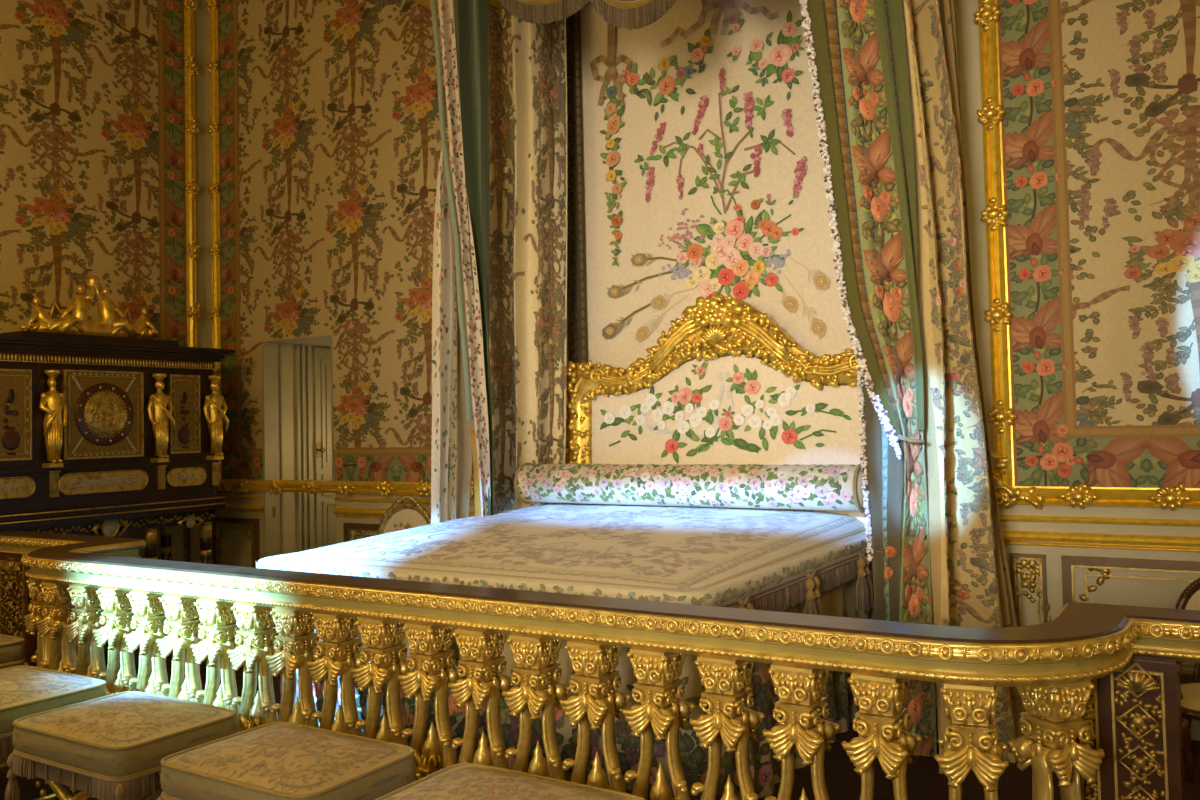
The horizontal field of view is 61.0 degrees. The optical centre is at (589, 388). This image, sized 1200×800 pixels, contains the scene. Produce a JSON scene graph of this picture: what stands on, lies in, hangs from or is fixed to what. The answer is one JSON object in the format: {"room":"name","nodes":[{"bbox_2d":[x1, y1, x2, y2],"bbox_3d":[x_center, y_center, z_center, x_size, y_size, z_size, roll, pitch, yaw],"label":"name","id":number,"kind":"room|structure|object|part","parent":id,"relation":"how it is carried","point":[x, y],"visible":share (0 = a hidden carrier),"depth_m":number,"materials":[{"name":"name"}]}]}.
{"room":"historic interior","nodes":[
{"label":"historic interior","id":0,"kind":"room"},
{"bbox_2d":[90,0,205,562],"bbox_3d":[-6.111,-1.277,5.411,0.200,6.500,9.400,-3,-2,32],"label":"wall","id":1,"kind":"structure","parent":0,"point":[177,533],"depth_m":9.30,"materials":[{"name":"grey paint"}]},
{"bbox_2d":[0,0,200,346],"bbox_3d":[-4.578,-1.456,7.570,0.110,4.758,3.937,-3,-2,32],"label":"wall panel","id":2,"kind":"object","parent":1,"relation":"attached to","point":[98,125],"visible":0.54,"depth_m":8.47,"materials":[{"name":"fabric"}]},
{"bbox_3d":[-4.595,-1.474,7.582,0.070,4.720,3.880,-3,-2,32],"label":"gilt frame","id":3,"kind":"part","parent":2,"relation":"part of","materials":[{"name":"gold metal"}]},
{"bbox_2d":[0,625,1199,799],"bbox_3d":[-0.600,1.806,2.585,12.300,0.100,10.600,-3,-2,32],"label":"floor","id":4,"kind":"structure","parent":0,"point":[924,780],"depth_m":4.66,"materials":[{"name":"wood"}]},
{"bbox_2d":[0,634,28,668],"bbox_3d":[-3.620,1.652,5.707,0.782,0.556,0.582,-3,-2,32],"label":"folding stool","id":5,"kind":"object","parent":4,"relation":"on","point":[12,648],"visible":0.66,"depth_m":5.68,"materials":[{"name":"fabric"}]},
{"bbox_2d":[0,666,106,799],"bbox_3d":[-2.667,1.595,4.671,0.782,0.556,0.582,-3,-2,32],"label":"folding stool","id":6,"kind":"object","parent":4,"relation":"on","point":[24,690],"visible":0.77,"depth_m":4.53,"materials":[{"name":"fabric"}]},
{"bbox_2d":[0,667,106,733],"bbox_3d":[-2.671,1.401,4.678,0.774,0.167,0.574,-3,-2,32],"label":"seat cushion","id":7,"kind":"object","parent":6,"relation":"on","point":[24,691],"depth_m":4.55,"materials":[{"name":"beige fabric"}]},
{"bbox_2d":[0,275,234,563],"bbox_3d":[-3.881,0.581,7.735,0.901,2.852,2.214,-3,-2,32],"label":"tall cabinet","id":8,"kind":"object","parent":4,"relation":"on","point":[109,427],"visible":0.94,"depth_m":7.58,"materials":[{"name":"brown wood"}]},
{"bbox_3d":[-3.972,0.181,6.990,0.030,0.627,0.276,-3,-2,32],"label":"inlaid panel","id":9,"kind":"part","parent":8,"relation":"part of","materials":[{"name":"brown metal"}]},
{"bbox_3d":[-3.977,0.682,6.967,0.008,0.178,0.410,-3,-2,32],"label":"drawer","id":10,"kind":"part","parent":8,"relation":"part of","materials":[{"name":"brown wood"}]},
{"bbox_3d":[-3.605,0.695,7.559,0.008,0.188,0.759,-3,-2,32],"label":"drawer","id":11,"kind":"part","parent":8,"relation":"part of","materials":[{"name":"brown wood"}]},
{"bbox_3d":[-3.604,0.194,7.569,0.036,0.647,0.629,-3,-2,32],"label":"medallion panel","id":12,"kind":"part","parent":8,"relation":"part of","materials":[{"name":"brown metal"}]},
{"bbox_3d":[-3.567,1.033,7.588,0.040,0.160,0.297,-3,-2,32],"label":"medallion frame","id":13,"kind":"part","parent":8,"relation":"part of","materials":[{"name":"brown metal"}]},
{"bbox_3d":[-3.581,0.768,7.543,0.080,0.404,2.054,-3,-2,32],"label":"moulding","id":14,"kind":"part","parent":8,"relation":"part of","materials":[{"name":"brown wood"}]},
{"bbox_3d":[-3.909,-0.299,7.772,0.880,0.150,2.214,-3,-2,32],"label":"cornice","id":15,"kind":"part","parent":8,"relation":"part of","materials":[{"name":"brown wood"}]},
{"bbox_3d":[-3.422,1.546,7.948,0.090,0.919,0.090,-3,-2,32],"label":"leg","id":16,"kind":"part","parent":8,"relation":"part of","materials":[{"name":"brown wood"}]},
{"bbox_3d":[-3.426,1.356,7.954,0.112,0.580,0.112,-3,-2,32],"label":"leg mount","id":17,"kind":"part","parent":8,"relation":"part of","materials":[{"name":"brown metal"}]},
{"bbox_3d":[-3.593,1.575,8.651,0.090,0.919,0.090,-3,-2,32],"label":"leg","id":18,"kind":"part","parent":8,"relation":"part of","materials":[{"name":"brown wood"}]},
{"bbox_3d":[-3.598,1.384,8.657,0.112,0.580,0.112,-3,-2,32],"label":"leg mount","id":19,"kind":"part","parent":8,"relation":"part of","materials":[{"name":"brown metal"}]},
{"bbox_3d":[-3.241,0.206,8.151,0.030,0.627,0.276,-3,-2,32],"label":"inlaid panel","id":20,"kind":"part","parent":8,"relation":"part of","materials":[{"name":"brown metal"}]},
{"bbox_3d":[-3.232,0.708,8.151,0.008,0.178,0.410,-3,-2,32],"label":"drawer","id":21,"kind":"part","parent":8,"relation":"part of","materials":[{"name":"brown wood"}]},
{"bbox_3d":[-3.199,1.072,8.169,0.040,0.100,0.244,-3,-2,32],"label":"medallion frame","id":22,"kind":"part","parent":8,"relation":"part of","materials":[{"name":"brown metal"}]},
{"bbox_3d":[-3.154,1.555,8.374,0.090,0.919,0.090,-3,-2,32],"label":"leg","id":23,"kind":"part","parent":8,"relation":"part of","materials":[{"name":"brown wood"}]},
{"bbox_3d":[-3.158,1.365,8.381,0.112,0.580,0.112,-3,-2,32],"label":"leg mount","id":24,"kind":"part","parent":8,"relation":"part of","materials":[{"name":"brown metal"}]},
{"bbox_2d":[4,691,237,799],"bbox_3d":[-1.874,1.558,4.120,0.782,0.556,0.582,-3,-2,32],"label":"folding stool","id":25,"kind":"object","parent":4,"relation":"on","point":[113,746],"visible":0.9,"depth_m":3.93,"materials":[{"name":"fabric"}]},
{"bbox_2d":[157,722,416,799],"bbox_3d":[-1.058,1.521,3.588,0.782,0.556,0.582,-3,-2,32],"label":"folding stool","id":26,"kind":"object","parent":4,"relation":"on","point":[274,760],"visible":0.97,"depth_m":3.47,"materials":[{"name":"fabric"}]},
{"bbox_2d":[377,494,430,534],"bbox_3d":[-1.443,1.345,7.043,0.720,1.180,0.665,-3,-2,32],"label":"armchair","id":27,"kind":"object","parent":4,"relation":"on","point":[402,515],"visible":0.28,"depth_m":7.30,"materials":[{"name":"fabric"}]},
{"bbox_3d":[-1.312,1.115,7.267,0.480,0.500,0.062,-3,-2,32],"label":"backrest","id":28,"kind":"part","parent":27,"relation":"part of","materials":[{"name":"fabric"}]},
{"bbox_2d":[375,763,645,799],"bbox_3d":[-0.261,1.485,3.052,0.782,0.556,0.582,-3,-2,32],"label":"folding stool","id":29,"kind":"object","parent":4,"relation":"on","point":[460,781],"visible":1,"depth_m":3.13,"materials":[{"name":"fabric"}]},
{"bbox_2d":[280,294,904,799],"bbox_3d":[0.105,0.622,5.483,2.798,2.438,2.308,-3,-2,32],"label":"bed","id":30,"kind":"object","parent":4,"relation":"on","point":[705,395],"visible":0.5,"depth_m":6.11,"materials":[{"name":"fabric"}]},
{"bbox_2d":[256,503,873,674],"bbox_3d":[-0.054,0.968,5.515,2.678,0.506,2.417,-3,-2,32],"label":"bedspread","id":31,"kind":"object","parent":30,"relation":"on","point":[743,558],"visible":0.7,"depth_m":4.90,"materials":[{"name":"fabric"}]},
{"bbox_2d":[513,462,866,512],"bbox_3d":[0.547,0.596,6.262,2.340,0.280,0.294,-3,-2,32],"label":"bolster","id":32,"kind":"object","parent":31,"relation":"on","point":[831,486],"visible":1,"depth_m":6.08,"materials":[{"name":"fabric"}]},
{"bbox_3d":[-0.045,0.921,5.532,2.596,0.022,2.373,-3,-2,32],"label":"cord","id":33,"kind":"part","parent":31,"relation":"part of","materials":[{"name":"fabric"}]},
{"bbox_3d":[0.821,0.522,6.294,1.940,1.462,0.056,-3,-2,32],"label":"headboard panel","id":34,"kind":"part","parent":30,"relation":"part of","materials":[{"name":"fabric"}]},
{"bbox_3d":[0.833,0.468,6.318,2.375,2.073,0.104,-3,-2,32],"label":"headboard frame","id":35,"kind":"part","parent":30,"relation":"part of","materials":[{"name":"gold metal"}]},
{"bbox_2d":[0,530,1199,799],"bbox_3d":[-0.059,1.283,3.995,9.645,1.020,0.826,-3,-2,32],"label":"balustrade","id":36,"kind":"object","parent":4,"relation":"on","point":[1098,685],"visible":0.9,"depth_m":3.54,"materials":[{"name":"gold wood"}]},
{"bbox_3d":[-3.795,1.455,6.572,0.511,0.741,0.029,-3,-2,32],"label":"carved panel","id":37,"kind":"part","parent":36,"relation":"part of","materials":[{"name":"brown metal"}]},
{"label":"leg","id":38,"kind":"part","parent":36,"relation":"part of","materials":[{"name":"gold metal"}]},
{"bbox_3d":[-2.867,1.506,5.405,0.102,0.593,0.127,-3,-2,35],"label":"leg","id":39,"kind":"part","parent":36,"relation":"part of","materials":[{"name":"gold metal"}]},
{"bbox_3d":[-2.820,1.504,5.367,0.114,0.593,0.125,-3,-2,32],"label":"leg","id":40,"kind":"part","parent":36,"relation":"part of","materials":[{"name":"gold metal"}]},
{"bbox_3d":[-2.701,1.498,5.289,0.102,0.593,0.127,-2,-2,18],"label":"leg","id":41,"kind":"part","parent":36,"relation":"part of","materials":[{"name":"gold metal"}]},
{"bbox_3d":[-3.129,1.542,6.254,0.102,0.593,0.127,-2,-2,18],"label":"leg","id":42,"kind":"part","parent":36,"relation":"part of","materials":[{"name":"gold metal"}]},
{"bbox_3d":[-2.606,1.494,5.232,0.114,0.593,0.125,-3,-2,32],"label":"leg","id":43,"kind":"part","parent":36,"relation":"part of","materials":[{"name":"gold metal"}]},
{"bbox_3d":[-2.487,1.489,5.154,0.102,0.593,0.127,-2,-2,18],"label":"leg","id":44,"kind":"part","parent":36,"relation":"part of","materials":[{"name":"gold metal"}]},
{"bbox_3d":[-2.392,1.485,5.098,0.114,0.593,0.125,-3,-2,32],"label":"leg","id":45,"kind":"part","parent":36,"relation":"part of","materials":[{"name":"gold metal"}]},
{"bbox_3d":[-2.273,1.480,5.019,0.102,0.593,0.127,-2,-2,18],"label":"leg","id":46,"kind":"part","parent":36,"relation":"part of","materials":[{"name":"gold metal"}]},
{"bbox_3d":[-2.178,1.476,4.963,0.114,0.593,0.125,-3,-2,32],"label":"leg","id":47,"kind":"part","parent":36,"relation":"part of","materials":[{"name":"gold metal"}]},
{"bbox_3d":[-2.059,1.470,4.885,0.102,0.593,0.127,-2,-2,18],"label":"leg","id":48,"kind":"part","parent":36,"relation":"part of","materials":[{"name":"gold metal"}]},
{"bbox_3d":[-1.964,1.466,4.829,0.114,0.593,0.125,-3,-2,32],"label":"leg","id":49,"kind":"part","parent":36,"relation":"part of","materials":[{"name":"gold metal"}]},
{"bbox_3d":[-1.845,1.461,4.750,0.102,0.593,0.127,-2,-2,18],"label":"leg","id":50,"kind":"part","parent":36,"relation":"part of","materials":[{"name":"gold metal"}]},
{"bbox_3d":[-1.749,1.457,4.694,0.114,0.593,0.125,-3,-2,32],"label":"leg","id":51,"kind":"part","parent":36,"relation":"part of","materials":[{"name":"gold metal"}]},
{"bbox_3d":[-1.631,1.451,4.616,0.102,0.593,0.127,-2,-2,18],"label":"leg","id":52,"kind":"part","parent":36,"relation":"part of","materials":[{"name":"gold metal"}]},
{"bbox_3d":[-1.535,1.447,4.560,0.114,0.593,0.125,-3,-2,32],"label":"leg","id":53,"kind":"part","parent":36,"relation":"part of","materials":[{"name":"gold metal"}]},
{"bbox_3d":[-1.417,1.442,4.481,0.102,0.593,0.127,-2,-2,18],"label":"leg","id":54,"kind":"part","parent":36,"relation":"part of","materials":[{"name":"gold metal"}]},
{"bbox_3d":[-1.321,1.438,4.425,0.114,0.593,0.125,-3,-2,32],"label":"leg","id":55,"kind":"part","parent":36,"relation":"part of","materials":[{"name":"gold metal"}]},
{"bbox_3d":[-1.203,1.432,4.347,0.102,0.593,0.127,-2,-2,18],"label":"leg","id":56,"kind":"part","parent":36,"relation":"part of","materials":[{"name":"gold metal"}]},
{"bbox_3d":[-1.107,1.428,4.290,0.114,0.593,0.125,-3,-2,32],"label":"leg","id":57,"kind":"part","parent":36,"relation":"part of","materials":[{"name":"gold metal"}]},
{"bbox_3d":[-0.989,1.423,4.212,0.102,0.593,0.127,-2,-2,18],"label":"leg","id":58,"kind":"part","parent":36,"relation":"part of","materials":[{"name":"gold metal"}]},
{"bbox_3d":[-0.893,1.419,4.156,0.114,0.593,0.125,-3,-2,32],"label":"leg","id":59,"kind":"part","parent":36,"relation":"part of","materials":[{"name":"gold metal"}]},
{"bbox_3d":[-0.775,1.413,4.077,0.102,0.593,0.127,-2,-2,18],"label":"leg","id":60,"kind":"part","parent":36,"relation":"part of","materials":[{"name":"gold metal"}]},
{"bbox_3d":[-0.679,1.409,4.021,0.114,0.593,0.125,-3,-2,32],"label":"leg","id":61,"kind":"part","parent":36,"relation":"part of","materials":[{"name":"gold metal"}]},
{"bbox_3d":[-0.561,1.404,3.943,0.102,0.593,0.127,-2,-2,18],"label":"leg","id":62,"kind":"part","parent":36,"relation":"part of","materials":[{"name":"gold metal"}]},
{"bbox_3d":[-0.465,1.400,3.887,0.114,0.593,0.125,-3,-2,32],"label":"leg","id":63,"kind":"part","parent":36,"relation":"part of","materials":[{"name":"gold metal"}]},
{"bbox_3d":[-0.346,1.395,3.808,0.102,0.593,0.127,-2,-2,18],"label":"leg","id":64,"kind":"part","parent":36,"relation":"part of","materials":[{"name":"gold metal"}]},
{"bbox_3d":[-0.251,1.391,3.752,0.114,0.593,0.125,-3,-2,32],"label":"leg","id":65,"kind":"part","parent":36,"relation":"part of","materials":[{"name":"gold metal"}]},
{"bbox_3d":[-0.133,1.385,3.674,0.102,0.593,0.127,-2,-2,18],"label":"leg","id":66,"kind":"part","parent":36,"relation":"part of","materials":[{"name":"gold metal"}]},
{"bbox_3d":[-0.037,1.381,3.618,0.114,0.593,0.125,-3,-2,32],"label":"leg","id":67,"kind":"part","parent":36,"relation":"part of","materials":[{"name":"gold metal"}]},
{"bbox_3d":[-0.036,0.797,4.004,9.580,0.050,0.775,-3,-2,32],"label":"handrail","id":68,"kind":"part","parent":36,"relation":"part of","materials":[{"name":"brown wood"}]},
{"bbox_3d":[-0.041,0.885,3.990,9.580,0.034,0.779,-3,-2,32],"label":"rope moulding","id":69,"kind":"part","parent":36,"relation":"part of","materials":[{"name":"gold metal"}]},
{"bbox_3d":[-0.042,0.805,3.995,9.580,0.050,0.826,-3,-2,32],"label":"egg moulding","id":70,"kind":"part","parent":36,"relation":"part of","materials":[{"name":"gold metal"}]},
{"bbox_3d":[0.082,1.376,3.539,0.102,0.593,0.127,-2,-2,18],"label":"leg","id":71,"kind":"part","parent":36,"relation":"part of","materials":[{"name":"gold metal"}]},
{"bbox_3d":[0.177,1.372,3.483,0.114,0.593,0.125,-3,-2,32],"label":"leg","id":72,"kind":"part","parent":36,"relation":"part of","materials":[{"name":"gold metal"}]},
{"bbox_3d":[0.296,1.366,3.405,0.102,0.593,0.127,-2,-2,18],"label":"leg","id":73,"kind":"part","parent":36,"relation":"part of","materials":[{"name":"gold metal"}]},
{"bbox_3d":[0.391,1.362,3.348,0.114,0.593,0.125,-3,-2,32],"label":"leg","id":74,"kind":"part","parent":36,"relation":"part of","materials":[{"name":"gold metal"}]},
{"bbox_3d":[0.510,1.357,3.270,0.102,0.593,0.127,-2,-2,18],"label":"leg","id":75,"kind":"part","parent":36,"relation":"part of","materials":[{"name":"gold metal"}]},
{"bbox_3d":[0.605,1.353,3.214,0.114,0.593,0.125,-3,-2,32],"label":"leg","id":76,"kind":"part","parent":36,"relation":"part of","materials":[{"name":"gold metal"}]},
{"bbox_3d":[0.724,1.347,3.135,0.102,0.593,0.127,-2,-2,18],"label":"leg","id":77,"kind":"part","parent":36,"relation":"part of","materials":[{"name":"gold metal"}]},
{"bbox_3d":[0.819,1.343,3.079,0.114,0.593,0.125,-3,-2,32],"label":"leg","id":78,"kind":"part","parent":36,"relation":"part of","materials":[{"name":"gold metal"}]},
{"bbox_3d":[0.938,1.338,3.001,0.102,0.593,0.127,-2,-2,18],"label":"leg","id":79,"kind":"part","parent":36,"relation":"part of","materials":[{"name":"gold metal"}]},
{"bbox_3d":[1.038,1.334,2.950,0.114,0.593,0.125,-2,-2,22],"label":"leg","id":80,"kind":"part","parent":36,"relation":"part of","materials":[{"name":"gold metal"}]},
{"bbox_3d":[1.168,1.329,2.894,0.102,0.593,0.127,-2,-2,8],"label":"leg","id":81,"kind":"part","parent":36,"relation":"part of","materials":[{"name":"gold metal"}]},
{"bbox_3d":[1.288,1.327,2.919,0.114,0.593,0.125,-1,-2,-19],"label":"leg","id":82,"kind":"part","parent":36,"relation":"part of","materials":[{"name":"gold metal"}]},
{"bbox_3d":[1.424,1.326,2.963,0.102,0.593,0.127,0,-2,-34],"label":"leg","id":83,"kind":"part","parent":36,"relation":"part of","materials":[{"name":"gold metal"}]},
{"bbox_3d":[1.648,1.215,3.149,0.242,0.740,0.029,-3,-2,32],"label":"carved panel","id":84,"kind":"part","parent":36,"relation":"part of","materials":[{"name":"brown wood"}]},
{"bbox_2d":[1175,578,1199,782],"bbox_3d":[2.945,1.293,4.632,0.576,0.921,0.532,-2,-2,26],"label":"armchair","id":85,"kind":"object","parent":4,"relation":"on","point":[1189,599],"visible":0.59,"depth_m":4.61,"materials":[{"name":"wood"}]},
{"bbox_3d":[3.037,1.133,4.831,0.466,0.592,0.100,-2,-2,26],"label":"frame","id":86,"kind":"part","parent":85,"relation":"part of","materials":[{"name":"brown wood"}]},
{"bbox_3d":[2.665,1.596,4.548,0.062,0.321,0.060,-2,-2,26],"label":"leg","id":87,"kind":"part","parent":85,"relation":"part of","materials":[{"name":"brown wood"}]},
{"bbox_3d":[2.942,1.414,4.618,0.496,0.107,0.448,-2,-2,26],"label":"seat","id":88,"kind":"part","parent":85,"relation":"part of","materials":[{"name":"fabric"}]},
{"bbox_3d":[2.943,1.444,4.617,0.557,0.043,0.509,-2,-2,26],"label":"seat rail","id":89,"kind":"part","parent":85,"relation":"part of","materials":[{"name":"brown wood"}]},
{"bbox_3d":[3.031,1.114,4.821,0.384,0.390,0.051,-2,-2,26],"label":"backrest","id":90,"kind":"part","parent":85,"relation":"part of","materials":[{"name":"fabric"}]},
{"bbox_2d":[203,0,1199,684],"bbox_3d":[1.831,-1.407,6.678,12.300,6.500,1.200,-3,-2,32],"label":"wall","id":91,"kind":"structure","parent":0,"point":[235,544],"depth_m":5.73,"materials":[{"name":"grey paint"}]},
{"bbox_2d":[205,1,211,347],"bbox_3d":[-3.447,-1.775,9.288,0.100,5.350,0.020,-3,-2,32],"label":"trim","id":92,"kind":"structure","parent":91,"relation":"attached to","point":[206,11],"depth_m":9.30,"materials":[{"name":"gold paint"}]},
{"bbox_2d":[263,341,311,556],"bbox_3d":[-2.665,0.811,9.019,0.035,2.430,0.511,-3,-2,32],"label":"door","id":93,"kind":"structure","parent":91,"relation":"attached to","point":[270,349],"depth_m":8.95,"materials":[{"name":"paint"}]},
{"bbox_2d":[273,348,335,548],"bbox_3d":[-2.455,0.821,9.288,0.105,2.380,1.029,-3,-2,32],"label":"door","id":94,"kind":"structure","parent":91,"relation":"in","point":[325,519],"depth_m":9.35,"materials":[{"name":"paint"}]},
{"bbox_3d":[-2.750,1.077,8.875,0.015,0.090,0.024,-3,-2,32],"label":"latch plate","id":95,"kind":"part","parent":94,"relation":"part of","materials":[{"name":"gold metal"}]},
{"bbox_3d":[-2.447,0.562,9.290,0.075,0.140,0.060,-3,-2,32],"label":"handle","id":96,"kind":"part","parent":94,"relation":"part of","materials":[{"name":"gold metal"}]},
{"bbox_2d":[205,0,474,499],"bbox_3d":[-1.953,-1.492,8.294,3.583,4.751,0.099,-3,-2,32],"label":"wall panel","id":97,"kind":"object","parent":91,"relation":"attached to","point":[323,127],"visible":0.7,"depth_m":8.43,"materials":[{"name":"fabric"}]},
{"bbox_2d":[365,0,675,29],"bbox_3d":[0.242,-2.645,6.026,3.844,1.640,1.440,-3,-2,32],"label":"canopy","id":98,"kind":"object","parent":91,"relation":"attached to","point":[628,14],"visible":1,"depth_m":5.58,"materials":[{"name":"fabric"}]},
{"bbox_2d":[430,0,493,523],"bbox_3d":[-0.831,-0.555,6.473,0.516,5.860,0.283,-3,-2,32],"label":"curtain","id":99,"kind":"object","parent":98,"relation":"hanging from","point":[461,240],"visible":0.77,"depth_m":6.44,"materials":[{"name":"fabric"}]},
{"bbox_3d":[0.318,-2.872,6.066,3.740,0.350,1.300,-3,-2,32],"label":"canopy cornice","id":100,"kind":"part","parent":98,"relation":"part of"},
{"bbox_2d":[489,5,566,511],"bbox_3d":[-0.411,-0.643,6.928,0.640,6.274,0.189,-2,-2,9],"label":"curtain","id":101,"kind":"object","parent":98,"relation":"hanging from","point":[528,61],"visible":0.63,"depth_m":6.95,"materials":[{"name":"fabric"}]},
{"bbox_2d":[566,0,933,624],"bbox_3d":[0.865,-0.943,6.471,2.750,4.800,0.051,-2,-2,32],"label":"wall hanging","id":102,"kind":"object","parent":98,"relation":"hanging from","point":[694,161],"visible":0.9,"depth_m":6.61,"materials":[{"name":"fabric"}]},
{"bbox_2d":[799,0,1025,773],"bbox_3d":[1.648,-0.388,5.052,1.156,4.961,0.534,-1,-2,-10],"label":"curtain","id":103,"kind":"object","parent":98,"relation":"hanging from","point":[889,112],"visible":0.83,"depth_m":5.06,"materials":[{"name":"fabric"}]},
{"bbox_3d":[1.761,-0.374,5.011,0.492,4.790,0.576,-3,-2,32],"label":"printed panel","id":104,"kind":"part","parent":103,"relation":"part of","materials":[{"name":"fabric"}]},
{"bbox_2d":[93,517,1199,682],"bbox_3d":[-0.003,1.231,4.703,10.700,0.610,4.000,-3,-2,32],"label":"trim","id":105,"kind":"structure","parent":91,"relation":"attached to","point":[1068,563],"depth_m":5.49,"materials":[{"name":"white wood"}]},
{"bbox_2d":[217,524,1195,666],"bbox_3d":[1.091,1.238,6.367,10.538,0.506,0.021,-3,-2,32],"label":"trim","id":106,"kind":"structure","parent":91,"relation":"attached to","point":[1033,568],"depth_m":5.53,"materials":[{"name":"brown metal"}]},
{"bbox_2d":[215,493,1199,551],"bbox_3d":[1.632,0.808,6.017,12.100,0.162,0.050,-3,-2,32],"label":"trim","id":107,"kind":"structure","parent":91,"relation":"attached to","point":[1101,540],"depth_m":5.42,"materials":[{"name":"gold metal"}]},
{"bbox_2d":[935,682,1199,740],"bbox_3d":[1.657,1.726,5.993,12.100,0.200,0.030,-3,-2,32],"label":"baseboard","id":108,"kind":"structure","parent":91,"relation":"attached to","point":[1195,726],"depth_m":5.11,"materials":[{"name":"paint"}]},
{"bbox_2d":[973,0,1199,510],"bbox_3d":[3.592,-1.752,4.809,3.393,4.719,0.099,-3,-2,32],"label":"wall panel","id":109,"kind":"object","parent":91,"relation":"attached to","point":[1089,117],"visible":0.98,"depth_m":5.40,"materials":[{"name":"fabric"}]}
]}

